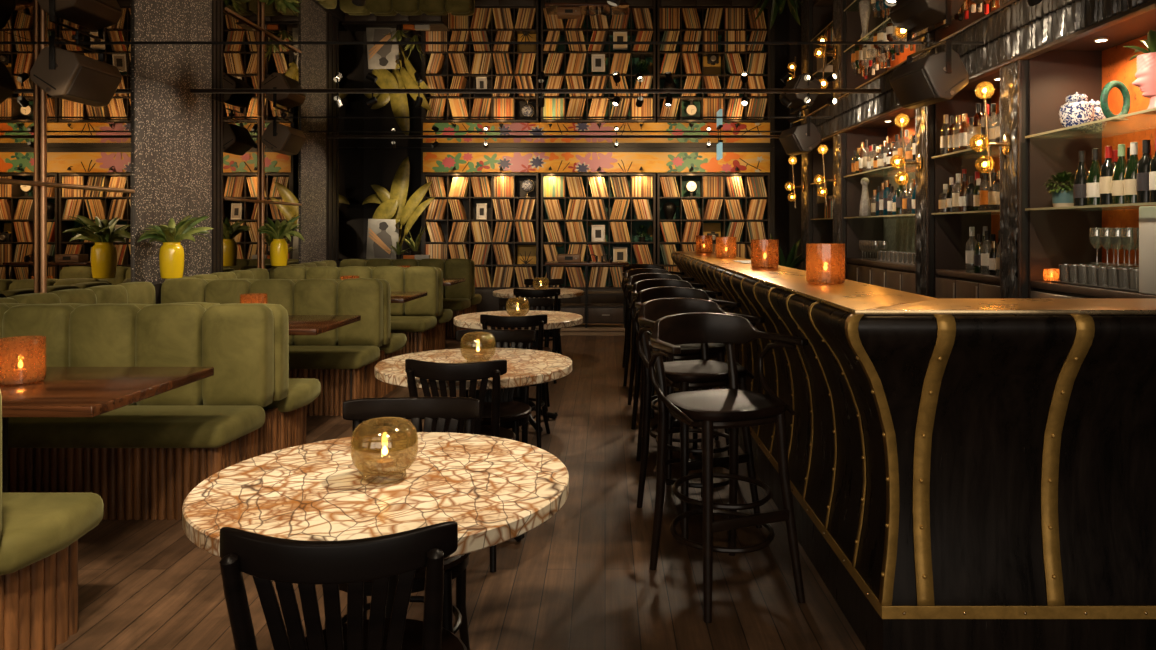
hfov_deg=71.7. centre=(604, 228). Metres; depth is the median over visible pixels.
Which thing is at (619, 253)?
framed picture
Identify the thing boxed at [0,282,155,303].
bench
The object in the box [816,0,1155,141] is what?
carved pelmet
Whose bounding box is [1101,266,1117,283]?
tumbler
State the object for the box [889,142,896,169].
bottle
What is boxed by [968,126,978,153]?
bottle
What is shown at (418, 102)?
ceiling spotlight
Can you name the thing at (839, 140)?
carved column
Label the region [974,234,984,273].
bottle
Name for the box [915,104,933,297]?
carved column
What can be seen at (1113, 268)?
tumbler
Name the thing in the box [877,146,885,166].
bottle
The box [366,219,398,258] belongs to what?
print
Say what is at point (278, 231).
vase
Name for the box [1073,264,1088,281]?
tumbler
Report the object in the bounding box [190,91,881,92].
track
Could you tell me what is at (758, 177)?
record sleeve
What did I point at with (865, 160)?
bottle
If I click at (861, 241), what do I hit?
stemmed glass
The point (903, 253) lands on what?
tumbler
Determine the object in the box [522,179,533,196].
globe
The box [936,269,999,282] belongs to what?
countertop
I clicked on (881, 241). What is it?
stemmed glass
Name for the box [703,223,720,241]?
ochre sleeve
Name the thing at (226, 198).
rail
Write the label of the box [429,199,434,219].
record sleeve
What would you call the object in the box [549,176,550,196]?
record sleeve
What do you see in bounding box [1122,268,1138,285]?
tumbler
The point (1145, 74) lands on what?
planter
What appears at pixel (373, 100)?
ceiling spotlight
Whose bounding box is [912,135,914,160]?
bottle
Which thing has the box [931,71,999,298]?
bar cabinet
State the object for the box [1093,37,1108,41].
lamp
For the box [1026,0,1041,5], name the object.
ceiling spotlight
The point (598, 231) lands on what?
print
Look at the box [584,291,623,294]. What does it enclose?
shelf
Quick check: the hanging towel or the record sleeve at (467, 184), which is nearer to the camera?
the hanging towel
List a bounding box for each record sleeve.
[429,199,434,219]
[440,177,446,196]
[441,200,446,219]
[452,177,457,196]
[458,199,466,219]
[463,177,468,196]
[486,177,490,196]
[506,176,507,196]
[508,199,513,219]
[522,199,527,219]
[530,199,535,219]
[547,176,548,196]
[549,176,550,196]
[552,200,558,219]
[554,176,555,196]
[554,199,560,219]
[557,200,563,219]
[558,176,559,196]
[563,176,564,196]
[580,177,585,196]
[642,176,643,196]
[648,176,649,196]
[660,177,664,196]
[703,176,704,196]
[706,176,707,196]
[725,177,729,196]
[747,177,751,196]
[751,177,756,196]
[758,177,763,196]
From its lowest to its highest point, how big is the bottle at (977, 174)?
0.294 m
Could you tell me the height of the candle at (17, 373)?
0.168 m
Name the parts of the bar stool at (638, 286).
leg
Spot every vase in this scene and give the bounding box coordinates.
[138,215,213,278]
[257,214,303,265]
[663,202,675,219]
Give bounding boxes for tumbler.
[877,251,884,260]
[881,251,888,261]
[885,252,893,261]
[889,252,897,262]
[894,252,901,262]
[898,253,906,263]
[903,253,911,263]
[1058,264,1073,281]
[1067,265,1082,282]
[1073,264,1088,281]
[1076,266,1091,283]
[1083,265,1095,282]
[1085,266,1101,284]
[1092,266,1107,283]
[1095,267,1111,285]
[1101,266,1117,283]
[1105,268,1122,286]
[1112,267,1126,284]
[1116,269,1133,287]
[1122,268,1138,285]
[1127,269,1138,289]
[1133,269,1138,287]
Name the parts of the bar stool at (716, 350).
leg, leg, seat, leg, leg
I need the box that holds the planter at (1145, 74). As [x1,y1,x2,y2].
[1123,30,1155,114]
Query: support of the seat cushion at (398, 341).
on the banquette at (343, 359)
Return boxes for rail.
[0,178,134,192]
[225,197,301,205]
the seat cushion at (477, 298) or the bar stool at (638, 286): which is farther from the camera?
the seat cushion at (477, 298)
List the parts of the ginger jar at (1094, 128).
lid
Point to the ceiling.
(186, 67)
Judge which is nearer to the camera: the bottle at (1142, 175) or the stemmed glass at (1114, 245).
the bottle at (1142, 175)
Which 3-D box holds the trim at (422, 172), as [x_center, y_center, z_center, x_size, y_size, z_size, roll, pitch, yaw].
[-2.696,0.070,11.960,0.028,2.539,0.321,0,0,0]
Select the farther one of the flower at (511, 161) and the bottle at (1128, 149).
the flower at (511, 161)
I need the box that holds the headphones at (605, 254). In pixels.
[601,254,611,261]
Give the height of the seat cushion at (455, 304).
0.120 m
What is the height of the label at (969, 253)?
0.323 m
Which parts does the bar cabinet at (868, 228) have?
door, door, panel, door, panel, door, panel, door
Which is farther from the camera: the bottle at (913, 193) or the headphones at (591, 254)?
the headphones at (591, 254)
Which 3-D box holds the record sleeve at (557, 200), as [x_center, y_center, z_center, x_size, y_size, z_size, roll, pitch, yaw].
[-0.659,-0.288,11.954,0.094,0.295,0.290,0,0,0]
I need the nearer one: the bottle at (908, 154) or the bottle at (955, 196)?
the bottle at (955, 196)
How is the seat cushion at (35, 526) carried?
on the banquette at (40, 533)
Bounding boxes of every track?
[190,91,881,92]
[328,137,778,137]
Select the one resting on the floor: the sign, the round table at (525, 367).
the round table at (525, 367)
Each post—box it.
[40,44,46,292]
[261,116,264,268]
[1139,206,1155,294]
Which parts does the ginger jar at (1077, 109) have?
lid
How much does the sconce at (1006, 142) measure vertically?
0.646 m
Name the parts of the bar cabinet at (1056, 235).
drawer, panel, panel, panel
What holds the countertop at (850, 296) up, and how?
on the bar counter at (958, 482)
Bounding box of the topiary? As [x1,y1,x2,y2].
[637,225,647,241]
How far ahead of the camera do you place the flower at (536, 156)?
11.77 m
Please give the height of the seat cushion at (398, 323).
0.120 m
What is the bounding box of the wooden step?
[560,324,624,334]
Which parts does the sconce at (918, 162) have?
rod, arm, wall plate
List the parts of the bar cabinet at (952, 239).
door, edge pull, door, panel, door, panel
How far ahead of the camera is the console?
10.11 m
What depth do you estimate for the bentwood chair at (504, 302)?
6.02 m
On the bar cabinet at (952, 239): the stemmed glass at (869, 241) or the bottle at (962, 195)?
the bottle at (962, 195)
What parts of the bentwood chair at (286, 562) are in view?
leg, rail, seat, leg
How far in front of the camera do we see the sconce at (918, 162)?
6.26 m
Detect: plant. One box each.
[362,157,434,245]
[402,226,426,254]
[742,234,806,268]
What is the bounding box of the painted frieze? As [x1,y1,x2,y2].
[423,152,769,171]
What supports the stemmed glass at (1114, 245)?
on the glass rack
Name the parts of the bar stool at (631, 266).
leg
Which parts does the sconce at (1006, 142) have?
rod, arm, wall plate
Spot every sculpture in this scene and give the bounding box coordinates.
[520,252,532,263]
[1100,80,1130,121]
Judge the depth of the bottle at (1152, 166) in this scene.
3.77 m
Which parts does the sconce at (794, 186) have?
rod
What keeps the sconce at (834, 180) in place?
attached to the carved column at (839, 140)
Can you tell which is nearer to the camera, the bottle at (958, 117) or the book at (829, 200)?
the bottle at (958, 117)
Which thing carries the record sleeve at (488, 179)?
on the bookcase at (489, 302)
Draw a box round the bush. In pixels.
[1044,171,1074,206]
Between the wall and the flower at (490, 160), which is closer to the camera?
the flower at (490, 160)
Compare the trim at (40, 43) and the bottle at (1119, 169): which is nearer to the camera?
the bottle at (1119, 169)
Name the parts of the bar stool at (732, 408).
leg, leg, seat, leg, leg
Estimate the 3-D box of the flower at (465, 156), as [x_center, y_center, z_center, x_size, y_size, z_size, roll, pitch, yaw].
[-2.020,-1.060,11.773,0.161,0.129,0.004,0,0,0]
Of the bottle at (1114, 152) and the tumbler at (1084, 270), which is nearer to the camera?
the bottle at (1114, 152)
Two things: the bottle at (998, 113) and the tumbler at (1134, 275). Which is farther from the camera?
the bottle at (998, 113)
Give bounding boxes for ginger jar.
[1059,92,1094,130]
[1081,99,1106,133]
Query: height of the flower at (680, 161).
0.289 m
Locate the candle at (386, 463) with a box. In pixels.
[376,445,392,469]
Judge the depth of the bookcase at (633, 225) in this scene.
11.83 m
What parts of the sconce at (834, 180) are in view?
rod, wall plate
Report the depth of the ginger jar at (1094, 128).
4.54 m
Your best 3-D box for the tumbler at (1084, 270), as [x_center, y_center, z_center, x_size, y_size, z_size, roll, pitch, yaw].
[2.690,0.248,4.435,0.076,0.095,0.076,0,0,0]
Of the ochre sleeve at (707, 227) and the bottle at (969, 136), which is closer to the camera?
the bottle at (969, 136)
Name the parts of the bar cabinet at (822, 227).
door, door, door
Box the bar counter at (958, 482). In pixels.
[671,253,1155,649]
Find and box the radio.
[557,254,580,261]
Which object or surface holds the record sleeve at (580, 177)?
on the bookcase at (633, 225)
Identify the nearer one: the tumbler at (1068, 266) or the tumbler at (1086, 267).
the tumbler at (1086, 267)
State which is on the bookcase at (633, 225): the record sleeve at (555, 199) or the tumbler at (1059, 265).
the record sleeve at (555, 199)
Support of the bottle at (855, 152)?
on the bar cabinet at (868, 228)
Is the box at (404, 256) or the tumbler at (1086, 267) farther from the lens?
the box at (404, 256)
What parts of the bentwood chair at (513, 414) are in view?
leg, seat, rail, leg, leg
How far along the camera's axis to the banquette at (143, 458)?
4.03 m
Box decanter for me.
[859,178,870,216]
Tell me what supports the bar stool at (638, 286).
on the floor
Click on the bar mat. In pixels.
(1053, 281)
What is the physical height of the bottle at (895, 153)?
0.284 m
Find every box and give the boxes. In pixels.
[403,255,414,258]
[415,255,429,259]
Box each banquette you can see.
[0,302,320,519]
[0,390,103,649]
[161,278,406,415]
[273,266,452,355]
[340,259,481,337]
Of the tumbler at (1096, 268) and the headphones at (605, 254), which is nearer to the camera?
the tumbler at (1096, 268)
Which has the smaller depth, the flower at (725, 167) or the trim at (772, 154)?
the flower at (725, 167)
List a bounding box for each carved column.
[801,151,811,271]
[832,133,845,278]
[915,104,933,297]
[1000,60,1027,297]
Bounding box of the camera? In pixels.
[707,232,718,241]
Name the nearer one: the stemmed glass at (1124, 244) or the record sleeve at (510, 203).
the stemmed glass at (1124, 244)
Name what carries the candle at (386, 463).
on the round table at (497, 490)
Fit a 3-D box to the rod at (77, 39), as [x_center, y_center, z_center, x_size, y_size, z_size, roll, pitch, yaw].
[-3.310,-1.175,5.020,0.060,0.047,0.058,0,0,0]
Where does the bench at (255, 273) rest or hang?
on the floor
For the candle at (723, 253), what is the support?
on the countertop at (850, 296)
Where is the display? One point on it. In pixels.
(522, 249)
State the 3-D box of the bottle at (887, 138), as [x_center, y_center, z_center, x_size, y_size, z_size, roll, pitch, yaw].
[2.585,-0.698,7.314,0.075,0.291,0.075,0,0,-42]
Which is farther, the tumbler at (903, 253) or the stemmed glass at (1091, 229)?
the tumbler at (903, 253)
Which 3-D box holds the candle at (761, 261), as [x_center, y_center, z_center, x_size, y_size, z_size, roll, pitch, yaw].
[0.955,0.147,4.780,0.162,0.168,0.162,0,0,-21]
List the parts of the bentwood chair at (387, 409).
leg, rail, seat, leg, leg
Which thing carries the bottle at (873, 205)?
on the bar cabinet at (868, 228)
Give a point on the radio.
(560, 257)
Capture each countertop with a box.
[673,251,1155,314]
[813,254,832,259]
[847,258,914,271]
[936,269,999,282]
[1030,281,1155,297]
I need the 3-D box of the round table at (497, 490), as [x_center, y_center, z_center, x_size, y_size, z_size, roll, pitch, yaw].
[-0.525,0.970,1.930,0.874,0.740,0.874,0,0,12]
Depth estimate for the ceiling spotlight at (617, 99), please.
6.86 m
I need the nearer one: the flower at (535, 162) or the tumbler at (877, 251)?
the tumbler at (877, 251)
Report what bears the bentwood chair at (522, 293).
on the floor
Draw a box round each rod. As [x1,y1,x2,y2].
[72,37,82,45]
[923,40,932,47]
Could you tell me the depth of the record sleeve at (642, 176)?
11.81 m
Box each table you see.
[0,367,213,492]
[182,432,568,617]
[288,315,360,334]
[374,348,571,541]
[391,292,426,302]
[443,278,464,285]
[454,310,582,431]
[493,288,583,298]
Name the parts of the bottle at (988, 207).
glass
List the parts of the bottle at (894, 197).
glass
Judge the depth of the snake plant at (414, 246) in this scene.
11.19 m
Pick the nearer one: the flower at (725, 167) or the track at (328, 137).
the track at (328, 137)
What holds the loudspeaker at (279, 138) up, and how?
hanging from the rod
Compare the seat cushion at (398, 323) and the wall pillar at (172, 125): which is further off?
the seat cushion at (398, 323)
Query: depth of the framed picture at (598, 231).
11.88 m
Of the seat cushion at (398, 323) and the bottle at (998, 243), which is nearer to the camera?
the bottle at (998, 243)
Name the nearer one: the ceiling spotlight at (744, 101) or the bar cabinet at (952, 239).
the bar cabinet at (952, 239)
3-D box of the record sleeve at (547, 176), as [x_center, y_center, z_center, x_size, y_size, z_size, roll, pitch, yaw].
[-0.841,-0.625,11.952,0.019,0.302,0.290,0,0,0]
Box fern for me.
[383,241,408,258]
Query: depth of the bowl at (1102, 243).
4.21 m
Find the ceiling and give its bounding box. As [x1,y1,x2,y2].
[0,0,1075,149]
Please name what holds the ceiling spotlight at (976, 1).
attached to the track
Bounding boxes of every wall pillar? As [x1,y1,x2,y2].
[133,74,210,283]
[300,129,325,262]
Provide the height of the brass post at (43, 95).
2.537 m
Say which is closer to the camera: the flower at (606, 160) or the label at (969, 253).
the label at (969, 253)
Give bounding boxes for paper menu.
[733,260,758,263]
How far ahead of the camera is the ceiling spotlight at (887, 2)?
3.76 m
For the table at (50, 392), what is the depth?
3.02 m
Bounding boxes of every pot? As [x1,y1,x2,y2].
[1051,190,1072,202]
[1052,203,1072,206]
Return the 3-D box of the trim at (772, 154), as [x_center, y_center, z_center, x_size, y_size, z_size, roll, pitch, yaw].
[2.469,0.070,11.950,0.063,2.539,0.340,0,0,0]
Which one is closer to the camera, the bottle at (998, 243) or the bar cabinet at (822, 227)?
the bottle at (998, 243)
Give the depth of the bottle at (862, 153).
8.01 m
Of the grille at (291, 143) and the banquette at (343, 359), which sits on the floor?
the banquette at (343, 359)
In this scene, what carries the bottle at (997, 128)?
on the bar cabinet at (952, 239)
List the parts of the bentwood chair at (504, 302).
rail, seat, leg, leg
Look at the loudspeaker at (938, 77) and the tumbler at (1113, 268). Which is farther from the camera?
the loudspeaker at (938, 77)
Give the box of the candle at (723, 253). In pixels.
[722,248,729,255]
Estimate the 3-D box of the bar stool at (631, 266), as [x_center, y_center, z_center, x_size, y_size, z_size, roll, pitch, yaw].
[0.430,0.841,7.612,0.569,1.002,0.504,0,0,-22]
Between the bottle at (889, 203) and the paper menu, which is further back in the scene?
the bottle at (889, 203)
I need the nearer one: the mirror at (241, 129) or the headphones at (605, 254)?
the mirror at (241, 129)
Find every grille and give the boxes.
[66,66,121,104]
[282,134,305,153]
[779,134,801,153]
[890,69,935,106]
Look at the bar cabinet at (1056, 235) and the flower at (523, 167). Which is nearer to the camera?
the bar cabinet at (1056, 235)
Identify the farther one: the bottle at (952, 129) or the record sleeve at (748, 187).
the record sleeve at (748, 187)
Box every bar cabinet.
[810,138,832,272]
[844,109,914,293]
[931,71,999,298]
[1025,9,1155,297]
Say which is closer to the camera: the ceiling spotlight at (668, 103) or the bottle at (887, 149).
the ceiling spotlight at (668, 103)
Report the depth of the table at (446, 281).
9.16 m
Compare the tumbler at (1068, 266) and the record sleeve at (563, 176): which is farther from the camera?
the record sleeve at (563, 176)
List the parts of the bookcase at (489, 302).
door, door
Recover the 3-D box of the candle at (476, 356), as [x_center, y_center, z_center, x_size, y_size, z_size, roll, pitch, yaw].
[-0.565,0.531,3.560,0.156,0.136,0.156,0,0,-22]
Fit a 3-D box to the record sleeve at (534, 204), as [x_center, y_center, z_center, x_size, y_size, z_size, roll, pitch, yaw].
[-1.070,-0.289,11.951,0.080,0.297,0.290,0,0,0]
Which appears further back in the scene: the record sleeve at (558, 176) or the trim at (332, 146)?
the record sleeve at (558, 176)
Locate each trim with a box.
[40,43,983,43]
[211,100,222,273]
[266,117,831,117]
[309,131,781,131]
[326,137,338,261]
[357,147,770,147]
[421,148,771,151]
[421,152,427,254]
[766,148,774,263]
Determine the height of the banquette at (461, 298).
0.960 m
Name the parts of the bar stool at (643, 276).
leg, leg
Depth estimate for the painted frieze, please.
11.78 m
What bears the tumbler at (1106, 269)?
on the bar mat
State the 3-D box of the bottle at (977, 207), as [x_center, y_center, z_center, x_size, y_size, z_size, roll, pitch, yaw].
[2.585,-0.236,5.535,0.065,0.226,0.065,0,0,-18]
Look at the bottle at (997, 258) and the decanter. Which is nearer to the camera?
the bottle at (997, 258)
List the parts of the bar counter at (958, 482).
kick panel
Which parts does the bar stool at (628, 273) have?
leg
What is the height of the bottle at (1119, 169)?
0.306 m
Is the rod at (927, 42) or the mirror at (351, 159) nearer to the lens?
the rod at (927, 42)
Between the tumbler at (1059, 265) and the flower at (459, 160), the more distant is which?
the flower at (459, 160)
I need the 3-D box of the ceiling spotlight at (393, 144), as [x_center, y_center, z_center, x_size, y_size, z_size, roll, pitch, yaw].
[-2.751,-1.109,10.405,0.059,0.121,0.097,0,0,-9]
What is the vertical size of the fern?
0.263 m
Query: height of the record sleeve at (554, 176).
0.302 m
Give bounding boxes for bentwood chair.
[219,521,466,649]
[324,397,479,649]
[405,359,515,571]
[456,329,535,443]
[480,314,549,447]
[499,298,553,419]
[513,288,560,383]
[524,279,563,354]
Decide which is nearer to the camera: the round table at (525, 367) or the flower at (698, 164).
the round table at (525, 367)
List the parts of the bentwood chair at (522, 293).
rail, leg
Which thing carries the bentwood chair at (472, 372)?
on the floor
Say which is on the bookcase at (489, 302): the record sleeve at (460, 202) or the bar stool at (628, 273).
the record sleeve at (460, 202)
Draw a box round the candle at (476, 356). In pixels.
[474,346,482,358]
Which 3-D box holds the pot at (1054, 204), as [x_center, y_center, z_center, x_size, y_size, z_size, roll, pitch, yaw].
[2.615,-0.134,4.560,0.113,0.024,0.112,0,0,0]
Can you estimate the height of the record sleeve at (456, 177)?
0.297 m
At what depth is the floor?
3.06 m
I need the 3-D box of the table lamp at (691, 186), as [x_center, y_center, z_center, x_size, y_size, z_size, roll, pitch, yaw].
[1.285,-0.595,11.890,0.176,0.243,0.060,0,0,0]
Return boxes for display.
[517,245,535,263]
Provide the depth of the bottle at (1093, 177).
4.24 m
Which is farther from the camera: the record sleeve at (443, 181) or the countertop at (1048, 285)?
the record sleeve at (443, 181)
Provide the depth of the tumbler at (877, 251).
7.63 m
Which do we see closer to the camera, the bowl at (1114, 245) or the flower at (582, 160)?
the bowl at (1114, 245)
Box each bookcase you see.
[423,173,539,312]
[541,173,655,303]
[656,173,769,276]
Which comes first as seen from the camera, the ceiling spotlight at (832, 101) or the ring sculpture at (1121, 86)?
the ring sculpture at (1121, 86)
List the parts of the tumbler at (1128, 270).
glass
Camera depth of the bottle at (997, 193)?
5.20 m
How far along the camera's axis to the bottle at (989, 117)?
5.64 m
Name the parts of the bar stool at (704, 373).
leg, leg, seat, leg, leg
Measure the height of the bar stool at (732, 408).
1.002 m
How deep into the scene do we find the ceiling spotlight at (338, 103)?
6.87 m
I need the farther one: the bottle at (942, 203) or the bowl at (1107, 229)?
the bottle at (942, 203)
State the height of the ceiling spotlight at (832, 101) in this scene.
0.107 m
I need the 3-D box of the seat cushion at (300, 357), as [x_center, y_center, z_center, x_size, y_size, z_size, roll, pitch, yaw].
[-2.555,0.945,5.902,1.691,0.120,0.425,0,0,0]
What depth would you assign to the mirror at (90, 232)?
5.40 m
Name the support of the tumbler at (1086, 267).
on the bar mat
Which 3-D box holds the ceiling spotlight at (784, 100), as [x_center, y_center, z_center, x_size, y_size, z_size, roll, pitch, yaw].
[1.555,-1.109,6.879,0.096,0.122,0.059,0,0,12]
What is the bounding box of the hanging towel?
[817,180,826,203]
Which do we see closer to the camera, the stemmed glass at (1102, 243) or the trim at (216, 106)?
the stemmed glass at (1102, 243)
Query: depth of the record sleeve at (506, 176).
11.81 m
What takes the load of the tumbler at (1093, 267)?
on the bar mat
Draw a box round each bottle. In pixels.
[851,151,856,171]
[855,148,862,174]
[859,142,865,173]
[862,140,869,167]
[867,146,872,168]
[871,144,875,165]
[871,190,876,211]
[873,146,880,173]
[873,149,883,170]
[876,186,882,215]
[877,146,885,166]
[879,183,884,209]
[883,137,889,162]
[883,180,891,214]
[885,139,892,170]
[886,143,897,167]
[887,186,893,210]
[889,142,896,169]
[892,190,896,214]
[893,134,898,160]
[896,178,905,214]
[898,130,902,159]
[902,182,907,208]
[905,130,910,150]
[905,136,912,159]
[907,183,913,209]
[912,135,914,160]
[912,188,914,213]
[939,184,947,208]
[940,114,947,147]
[946,177,956,211]
[948,115,956,154]
[952,174,960,206]
[953,115,960,147]
[959,113,970,152]
[959,174,967,211]
[966,176,975,210]
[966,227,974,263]
[967,118,973,145]
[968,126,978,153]
[973,103,983,149]
[973,178,983,210]
[974,172,979,184]
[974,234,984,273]
[979,170,991,204]
[980,166,988,209]
[981,105,991,150]
[981,106,990,140]
[981,231,989,265]
[983,226,989,252]
[986,168,995,209]
[987,234,995,266]
[988,172,999,204]
[989,103,999,139]
[989,105,996,141]
[989,241,999,274]
[994,171,999,209]
[995,100,999,137]
[996,109,999,147]
[996,192,999,204]
[996,257,999,268]
[997,230,999,253]
[1073,151,1087,205]
[1086,148,1100,204]
[1100,146,1114,204]
[1112,144,1126,203]
[1112,150,1117,164]
[1124,142,1138,203]
[1127,147,1129,163]
[1136,140,1151,202]
[1149,138,1155,201]
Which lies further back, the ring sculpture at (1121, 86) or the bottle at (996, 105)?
the bottle at (996, 105)
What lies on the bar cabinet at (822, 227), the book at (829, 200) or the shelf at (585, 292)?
the book at (829, 200)
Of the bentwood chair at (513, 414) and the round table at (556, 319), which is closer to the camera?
the bentwood chair at (513, 414)
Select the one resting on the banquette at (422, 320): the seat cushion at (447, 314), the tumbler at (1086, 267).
the seat cushion at (447, 314)
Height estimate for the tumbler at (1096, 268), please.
0.095 m
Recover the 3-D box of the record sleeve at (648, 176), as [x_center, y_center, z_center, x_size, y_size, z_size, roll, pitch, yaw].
[0.649,-0.625,11.955,0.019,0.302,0.290,0,0,0]
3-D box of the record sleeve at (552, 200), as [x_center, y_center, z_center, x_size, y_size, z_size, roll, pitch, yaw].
[-0.735,-0.289,11.950,0.098,0.296,0.290,0,0,0]
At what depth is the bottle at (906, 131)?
6.84 m
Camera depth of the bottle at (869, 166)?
7.78 m
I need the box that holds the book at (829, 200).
[829,200,830,217]
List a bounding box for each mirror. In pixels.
[0,31,132,297]
[223,104,299,271]
[339,142,363,260]
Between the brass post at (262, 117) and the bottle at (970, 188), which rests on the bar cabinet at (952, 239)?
the bottle at (970, 188)
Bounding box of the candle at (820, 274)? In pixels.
[817,262,833,278]
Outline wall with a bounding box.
[364,150,800,278]
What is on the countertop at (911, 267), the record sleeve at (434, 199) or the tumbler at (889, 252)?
the tumbler at (889, 252)
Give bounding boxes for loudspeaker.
[30,36,121,106]
[261,116,305,154]
[779,117,820,155]
[889,40,968,109]
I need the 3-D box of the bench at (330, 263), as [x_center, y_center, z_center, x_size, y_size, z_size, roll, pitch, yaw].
[-3.275,0.867,9.347,0.590,0.947,1.768,0,0,0]
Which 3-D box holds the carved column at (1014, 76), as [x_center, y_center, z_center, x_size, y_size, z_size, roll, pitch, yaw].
[2.496,0.165,4.905,0.068,2.351,0.240,0,0,0]
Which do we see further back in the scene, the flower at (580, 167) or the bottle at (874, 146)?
the flower at (580, 167)
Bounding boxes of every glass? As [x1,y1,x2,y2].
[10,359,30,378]
[861,241,868,258]
[869,241,876,252]
[872,241,879,260]
[881,241,888,251]
[1089,228,1104,262]
[1099,228,1115,263]
[1106,228,1120,262]
[1109,228,1126,264]
[1116,228,1132,263]
[1120,228,1137,265]
[1127,228,1138,264]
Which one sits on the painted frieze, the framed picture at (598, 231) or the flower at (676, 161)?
the flower at (676, 161)
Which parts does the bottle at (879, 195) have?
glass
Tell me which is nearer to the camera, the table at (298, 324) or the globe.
the table at (298, 324)
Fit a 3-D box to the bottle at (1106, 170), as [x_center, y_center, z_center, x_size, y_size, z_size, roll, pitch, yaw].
[2.615,-0.277,4.155,0.079,0.308,0.079,0,0,-44]
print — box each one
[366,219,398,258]
[478,205,485,217]
[593,226,603,239]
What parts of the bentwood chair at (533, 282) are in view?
rail, leg, leg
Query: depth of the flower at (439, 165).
11.77 m
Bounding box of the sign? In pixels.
[716,134,722,159]
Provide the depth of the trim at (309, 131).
9.83 m
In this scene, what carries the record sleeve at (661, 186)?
on the bookcase at (682, 179)
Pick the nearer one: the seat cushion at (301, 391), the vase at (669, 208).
the seat cushion at (301, 391)
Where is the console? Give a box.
[545,261,628,327]
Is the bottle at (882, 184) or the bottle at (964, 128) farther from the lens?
the bottle at (882, 184)
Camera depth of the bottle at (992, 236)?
5.60 m
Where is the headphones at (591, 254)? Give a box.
[587,254,597,261]
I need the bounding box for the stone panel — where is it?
[883,172,914,260]
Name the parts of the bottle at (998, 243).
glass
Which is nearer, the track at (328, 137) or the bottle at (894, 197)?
the bottle at (894, 197)
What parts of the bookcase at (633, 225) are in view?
door, door, panel, door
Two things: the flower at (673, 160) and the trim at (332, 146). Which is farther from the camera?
the flower at (673, 160)
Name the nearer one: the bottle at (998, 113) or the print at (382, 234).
the bottle at (998, 113)
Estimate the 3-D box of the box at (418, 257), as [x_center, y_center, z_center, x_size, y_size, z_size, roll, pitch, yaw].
[-2.530,0.391,11.085,0.200,0.066,0.070,0,0,0]
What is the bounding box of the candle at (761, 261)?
[759,253,770,264]
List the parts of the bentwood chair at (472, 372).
leg, rail, seat, leg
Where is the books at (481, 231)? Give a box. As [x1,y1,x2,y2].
[426,199,766,286]
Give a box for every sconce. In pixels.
[788,159,803,207]
[818,148,836,204]
[896,119,921,195]
[977,88,1010,186]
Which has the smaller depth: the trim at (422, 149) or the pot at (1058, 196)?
the pot at (1058, 196)
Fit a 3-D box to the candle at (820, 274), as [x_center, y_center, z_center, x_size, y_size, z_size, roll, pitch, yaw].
[0.945,0.147,3.430,0.162,0.168,0.162,0,0,20]
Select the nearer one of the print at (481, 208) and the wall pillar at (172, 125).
the wall pillar at (172, 125)
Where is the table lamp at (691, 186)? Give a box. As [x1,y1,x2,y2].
[685,181,696,196]
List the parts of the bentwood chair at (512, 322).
leg, rail, leg, leg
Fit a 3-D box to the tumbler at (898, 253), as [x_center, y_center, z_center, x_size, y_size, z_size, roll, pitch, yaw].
[2.640,0.260,7.100,0.076,0.095,0.076,0,0,0]
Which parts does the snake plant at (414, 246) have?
pot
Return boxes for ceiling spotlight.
[333,93,341,106]
[352,0,364,5]
[366,93,377,106]
[391,139,395,147]
[414,93,422,106]
[432,139,438,147]
[538,93,544,106]
[606,0,619,5]
[612,93,620,106]
[636,93,643,106]
[665,93,672,106]
[741,93,747,106]
[780,93,791,106]
[804,93,813,105]
[827,93,837,104]
[884,0,897,5]
[973,0,984,3]
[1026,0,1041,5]
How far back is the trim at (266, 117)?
8.59 m
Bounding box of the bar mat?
[1051,280,1138,292]
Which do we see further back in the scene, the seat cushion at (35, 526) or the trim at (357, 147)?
the trim at (357, 147)
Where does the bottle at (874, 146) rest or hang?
on the bar cabinet at (868, 228)
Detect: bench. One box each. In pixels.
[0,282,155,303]
[163,268,268,282]
[269,260,336,278]
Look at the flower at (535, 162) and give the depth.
11.77 m
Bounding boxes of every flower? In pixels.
[434,160,453,171]
[442,157,455,167]
[447,153,466,169]
[462,153,472,160]
[483,153,499,168]
[497,158,510,168]
[502,152,535,171]
[520,164,535,171]
[528,155,545,169]
[530,157,543,167]
[532,152,548,161]
[575,153,590,170]
[576,163,588,171]
[581,152,613,171]
[596,152,617,168]
[666,153,681,168]
[671,152,702,171]
[672,157,683,166]
[691,158,707,171]
[721,163,731,171]
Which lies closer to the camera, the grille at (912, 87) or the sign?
the grille at (912, 87)
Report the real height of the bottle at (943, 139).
0.314 m
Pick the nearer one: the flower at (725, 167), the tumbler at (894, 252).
the tumbler at (894, 252)
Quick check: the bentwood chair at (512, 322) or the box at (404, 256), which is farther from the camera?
the box at (404, 256)
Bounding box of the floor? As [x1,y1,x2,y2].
[55,324,864,649]
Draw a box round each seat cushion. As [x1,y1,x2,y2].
[0,493,103,574]
[8,405,264,447]
[262,378,320,411]
[289,346,379,368]
[379,333,406,353]
[391,316,436,331]
[436,309,452,322]
[443,298,470,310]
[470,294,481,304]
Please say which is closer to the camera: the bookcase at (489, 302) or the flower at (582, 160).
the flower at (582, 160)
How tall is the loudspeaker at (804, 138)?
0.360 m
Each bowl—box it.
[872,241,879,252]
[1089,228,1104,248]
[1099,228,1115,249]
[1106,228,1120,248]
[1109,228,1126,249]
[1116,228,1132,249]
[1120,228,1137,250]
[1127,228,1138,249]
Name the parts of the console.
leg, leg, drawer, leg, leg, drawer, leg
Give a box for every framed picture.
[476,203,486,219]
[592,225,604,241]
[613,247,626,260]
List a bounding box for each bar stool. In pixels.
[621,264,683,367]
[623,268,693,385]
[626,273,706,417]
[630,279,721,439]
[634,287,740,484]
[636,298,764,538]
[648,313,807,622]

